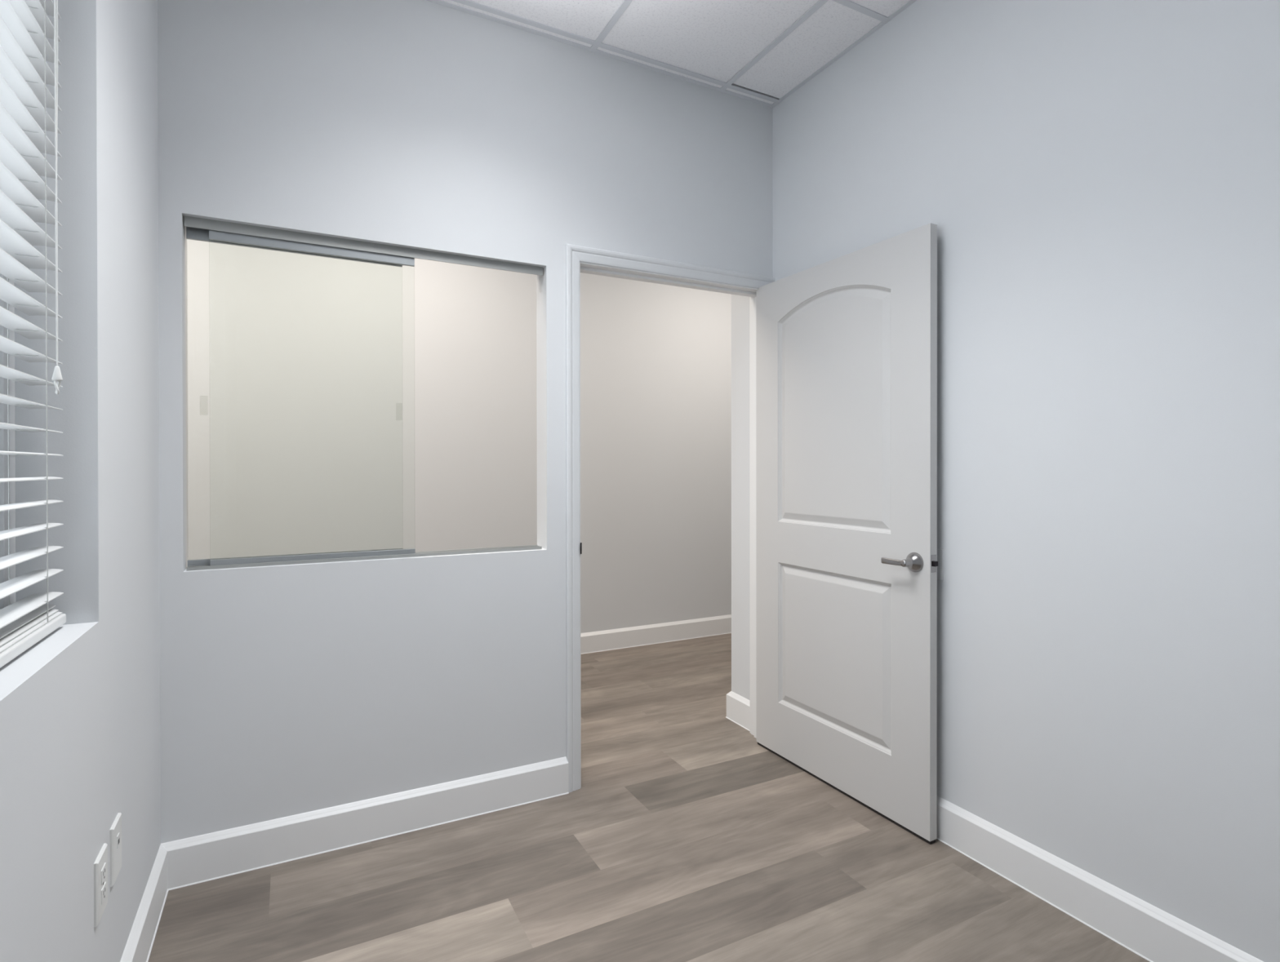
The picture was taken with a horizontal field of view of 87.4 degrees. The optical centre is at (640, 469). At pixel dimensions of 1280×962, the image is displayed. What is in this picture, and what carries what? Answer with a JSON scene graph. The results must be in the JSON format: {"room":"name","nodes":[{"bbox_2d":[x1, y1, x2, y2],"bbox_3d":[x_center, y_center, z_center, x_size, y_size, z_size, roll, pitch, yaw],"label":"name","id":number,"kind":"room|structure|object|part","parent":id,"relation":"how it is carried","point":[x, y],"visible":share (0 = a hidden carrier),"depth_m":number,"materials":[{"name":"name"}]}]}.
{"room":"empty office room","nodes":[
{"label":"empty office room","id":0,"kind":"room"},
{"bbox_2d":[0,0,160,961],"bbox_3d":[-0.845,-0.235,0.617,0.240,2.960,3.165,0,0,-28],"label":"wall","id":1,"kind":"structure","parent":0,"point":[80,741],"depth_m":1.34,"materials":[{"name":"white paint"}]},
{"bbox_2d":[0,247,15,609],"bbox_3d":[-0.883,-0.452,0.583,0.085,1.524,1.541,0,0,-28],"label":"window","id":2,"kind":"structure","parent":1,"relation":"in","point":[4,602],"depth_m":1.25,"materials":[{"name":"white glass"}]},
{"bbox_2d":[0,0,66,667],"bbox_3d":[-0.795,-0.454,0.629,0.083,1.512,1.497,0,0,-28],"label":"window blind","id":3,"kind":"object","parent":1,"relation":"attached to","point":[25,25],"visible":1,"depth_m":1.17,"materials":[{"name":"white plastic"}]},
{"bbox_3d":[-1.098,-0.445,1.198,0.054,1.444,0.002,0,0,-28],"label":"ladder cord","id":4,"kind":"part","parent":3,"relation":"part of","materials":[{"name":"white fabric"}]},
{"bbox_3d":[-0.796,0.293,0.631,0.053,0.020,1.497,0,0,-28],"label":"rail","id":5,"kind":"part","parent":3,"relation":"part of","materials":[{"name":"white plastic"}]},
{"bbox_3d":[-1.076,-0.675,1.226,0.016,0.985,0.008,0,0,-28],"label":"pull cord","id":6,"kind":"part","parent":3,"relation":"part of","materials":[{"name":"white plastic"}]},
{"bbox_2d":[93,843,107,927],"bbox_3d":[-1.082,0.834,1.346,0.009,0.124,0.080,0,0,-28],"label":"electrical outlet","id":7,"kind":"object","parent":1,"relation":"attached to","point":[100,865],"visible":1,"depth_m":1.33,"materials":[{"name":"white plastic"}]},
{"bbox_2d":[101,882,106,905],"bbox_3d":[-1.080,0.853,1.347,0.003,0.029,0.033,0,0,-28],"label":"receptacle","id":8,"kind":"object","parent":7,"relation":"attached to","point":[103,885],"depth_m":1.35,"materials":[{"name":"white plastic"}]},
{"bbox_2d":[101,862,106,885],"bbox_3d":[-1.080,0.814,1.347,0.003,0.029,0.033,0,0,-28],"label":"receptacle","id":9,"kind":"object","parent":7,"relation":"attached to","point":[103,864],"depth_m":1.35,"materials":[{"name":"white plastic"}]},
{"bbox_2d":[109,813,121,887],"bbox_3d":[-1.143,0.828,1.461,0.008,0.122,0.080,0,0,-28],"label":"outlet","id":10,"kind":"object","parent":1,"relation":"attached to","point":[115,832],"visible":1,"depth_m":1.44,"materials":[{"name":"white plastic"}]},
{"bbox_2d":[120,844,168,961],"bbox_3d":[-0.702,1.178,0.632,0.021,0.134,3.050,0,0,-28],"label":"baseboard","id":11,"kind":"structure","parent":1,"relation":"attached to","point":[140,940],"depth_m":1.74,"materials":[{"name":"white paint"}]},
{"bbox_2d":[186,239,731,633],"bbox_3d":[-0.670,-0.250,4.378,7.000,2.960,0.100,0,0,-28],"label":"wall","id":12,"kind":"structure","parent":0,"point":[331,417],"depth_m":4.06,"materials":[{"name":"white paint"}]},
{"bbox_2d":[580,614,731,654],"bbox_3d":[-0.641,1.163,4.330,7.000,0.134,0.021,0,0,-28],"label":"baseboard","id":13,"kind":"structure","parent":12,"relation":"attached to","point":[638,636],"depth_m":4.71,"materials":[{"name":"white paint"}]},
{"bbox_2d":[157,0,773,844],"bbox_3d":[-0.436,-0.243,2.551,2.276,2.960,0.115,0,0,-28],"label":"wall","id":14,"kind":"structure","parent":0,"point":[286,691],"depth_m":2.28,"materials":[{"name":"white paint"}]},
{"bbox_2d":[183,215,542,571],"bbox_3d":[-0.884,-0.230,2.307,1.135,1.072,0.052,0,0,-28],"label":"window","id":15,"kind":"structure","parent":14,"relation":"in","point":[202,229],"depth_m":2.20,"materials":[{"name":"silver metal"}]},
{"bbox_3d":[-1.112,-0.732,2.198,0.629,0.048,0.013,0,0,-28],"label":"rail","id":16,"kind":"part","parent":15,"relation":"part of","materials":[{"name":"silver metal"}]},
{"bbox_3d":[-1.112,-0.229,2.200,0.629,1.054,0.006,0,0,-28],"label":"glass pane","id":17,"kind":"part","parent":15,"relation":"part of","materials":[{"name":"glass"}]},
{"bbox_3d":[-1.111,0.290,2.202,0.629,0.023,0.013,0,0,-28],"label":"rail","id":18,"kind":"part","parent":15,"relation":"part of","materials":[{"name":"silver metal"}]},
{"bbox_3d":[-1.057,-0.229,2.201,0.605,1.054,0.006,0,0,-28],"label":"glass pane","id":19,"kind":"part","parent":15,"relation":"part of","materials":[{"name":"glass"}]},
{"bbox_3d":[-1.058,-0.732,2.199,0.605,0.048,0.013,0,0,-28],"label":"rail","id":20,"kind":"part","parent":15,"relation":"part of","materials":[{"name":"silver metal"}]},
{"bbox_3d":[-1.056,0.290,2.203,0.605,0.023,0.013,0,0,-28],"label":"rail","id":21,"kind":"part","parent":15,"relation":"part of","materials":[{"name":"silver metal"}]},
{"bbox_2d":[161,756,568,890],"bbox_3d":[-0.844,1.172,2.266,1.280,0.134,0.021,0,0,-28],"label":"baseboard","id":22,"kind":"structure","parent":14,"relation":"attached to","point":[197,860],"depth_m":2.21,"materials":[{"name":"white paint"}]},
{"bbox_2d":[565,244,774,792],"bbox_3d":[0.130,0.187,2.849,0.999,2.096,0.148,0,0,-28],"label":"door frame","id":23,"kind":"structure","parent":14,"relation":"attached to","point":[579,259],"depth_m":2.58,"materials":[{"name":"white paint"}]},
{"bbox_3d":[0.100,0.187,2.907,0.999,2.096,0.016,0,0,-28],"label":"casing","id":24,"kind":"part","parent":23,"relation":"part of","materials":[{"name":"white paint"}]},
{"bbox_2d":[755,222,937,844],"bbox_3d":[0.727,0.213,2.589,0.093,2.042,0.923,0,0,-28],"label":"door","id":25,"kind":"structure","parent":14,"relation":"in","point":[846,563],"depth_m":2.50,"materials":[{"name":"grey paint"}]},
{"bbox_3d":[0.858,0.314,2.262,0.014,0.021,0.103,0,0,-34],"label":"lever","id":26,"kind":"part","parent":25,"relation":"part of","materials":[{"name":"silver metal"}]},
{"bbox_3d":[0.966,0.311,2.206,0.024,0.058,0.002,0,0,-28],"label":"latch plate","id":27,"kind":"part","parent":25,"relation":"part of","materials":[{"name":"silver metal"}]},
{"bbox_2d":[147,633,1150,961],"bbox_3d":[0.462,1.237,2.219,7.000,0.001,4.785,0,0,-28],"label":"floor","id":28,"kind":"structure","parent":0,"point":[683,837],"depth_m":2.01,"materials":[{"name":"wood"}]},
{"bbox_2d":[426,0,917,107],"bbox_3d":[0.482,-1.674,2.163,7.000,0.096,4.885,0,0,-28],"label":"ceiling","id":29,"kind":"structure","parent":0,"point":[774,48],"depth_m":2.49,"materials":[{"name":"tile"}]},
{"bbox_2d":[731,0,1279,961],"bbox_3d":[1.293,-0.242,1.850,0.140,2.960,3.372,0,0,-28],"label":"wall","id":30,"kind":"structure","parent":0,"point":[1099,180],"depth_m":1.82,"materials":[{"name":"white paint"}]},
{"bbox_2d":[725,691,750,731],"bbox_3d":[0.481,1.167,3.238,0.021,0.134,0.212,0,0,-28],"label":"baseboard","id":31,"kind":"structure","parent":30,"relation":"attached to","point":[738,708],"depth_m":3.24,"materials":[{"name":"white paint"}]},
{"bbox_2d":[937,548,943,580],"bbox_3d":[0.993,0.320,2.267,0.008,0.104,0.072,0,0,-28],"label":"wall plate","id":32,"kind":"object","parent":30,"relation":"attached to","point":[940,552],"visible":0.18,"depth_m":2.24,"materials":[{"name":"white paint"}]},
{"bbox_2d":[937,795,1263,961],"bbox_3d":[1.297,1.172,1.676,0.021,0.134,3.050,0,0,-28],"label":"baseboard","id":33,"kind":"structure","parent":30,"relation":"attached to","point":[1151,933],"depth_m":1.83,"materials":[{"name":"white paint"}]}
]}

